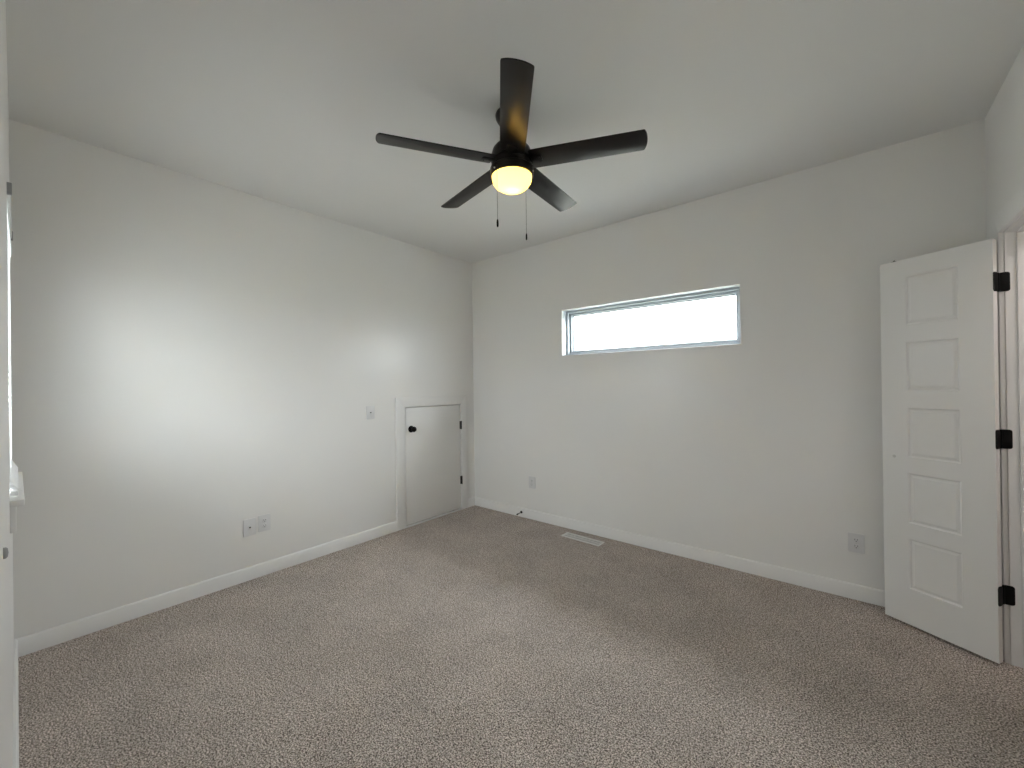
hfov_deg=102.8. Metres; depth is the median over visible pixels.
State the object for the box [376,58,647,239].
ceiling fan
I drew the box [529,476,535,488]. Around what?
power outlet
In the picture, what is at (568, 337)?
window
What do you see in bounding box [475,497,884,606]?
baseboard
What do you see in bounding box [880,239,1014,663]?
door
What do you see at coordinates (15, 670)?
baseboard
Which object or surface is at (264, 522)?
power outlet
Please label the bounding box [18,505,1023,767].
floor
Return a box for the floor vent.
[561,532,604,545]
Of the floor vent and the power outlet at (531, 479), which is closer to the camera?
the floor vent
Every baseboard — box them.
[13,640,18,767]
[14,497,474,656]
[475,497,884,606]
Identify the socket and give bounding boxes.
[853,537,859,542]
[853,544,859,548]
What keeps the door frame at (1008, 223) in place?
attached to the wall at (1004, 121)
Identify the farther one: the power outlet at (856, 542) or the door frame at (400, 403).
the door frame at (400, 403)
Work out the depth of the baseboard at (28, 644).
2.60 m
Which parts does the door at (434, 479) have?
knob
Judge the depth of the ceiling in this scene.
1.93 m
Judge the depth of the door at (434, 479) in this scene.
4.18 m
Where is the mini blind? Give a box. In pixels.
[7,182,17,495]
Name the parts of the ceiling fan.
blade, blade, lamp shade, blade, blade, blade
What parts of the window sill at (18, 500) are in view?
sill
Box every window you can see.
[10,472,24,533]
[561,283,741,355]
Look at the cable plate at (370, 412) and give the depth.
3.65 m
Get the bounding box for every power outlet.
[258,513,270,531]
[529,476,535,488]
[848,532,864,553]
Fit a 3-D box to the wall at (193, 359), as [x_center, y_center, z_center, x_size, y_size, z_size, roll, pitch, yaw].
[-1.551,0.010,3.420,0.130,2.757,3.596,-1,0,40]
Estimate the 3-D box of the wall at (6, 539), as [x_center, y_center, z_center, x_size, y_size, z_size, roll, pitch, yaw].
[-1.105,-0.002,0.806,3.886,2.757,0.130,-1,0,40]
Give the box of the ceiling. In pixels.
[5,0,1023,262]
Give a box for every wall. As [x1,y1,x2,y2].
[0,0,13,767]
[9,119,474,638]
[472,119,986,590]
[985,44,1023,239]
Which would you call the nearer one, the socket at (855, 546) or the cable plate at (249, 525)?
the socket at (855, 546)
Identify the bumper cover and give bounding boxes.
[3,547,8,558]
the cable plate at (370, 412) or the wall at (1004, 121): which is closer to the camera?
the wall at (1004, 121)
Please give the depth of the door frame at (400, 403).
3.97 m
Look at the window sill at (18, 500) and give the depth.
1.33 m
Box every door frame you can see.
[395,395,467,530]
[992,184,1023,668]
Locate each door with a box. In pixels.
[405,405,462,525]
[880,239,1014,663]
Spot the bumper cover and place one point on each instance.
(5, 549)
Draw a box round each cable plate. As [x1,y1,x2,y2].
[243,518,255,536]
[366,406,374,418]

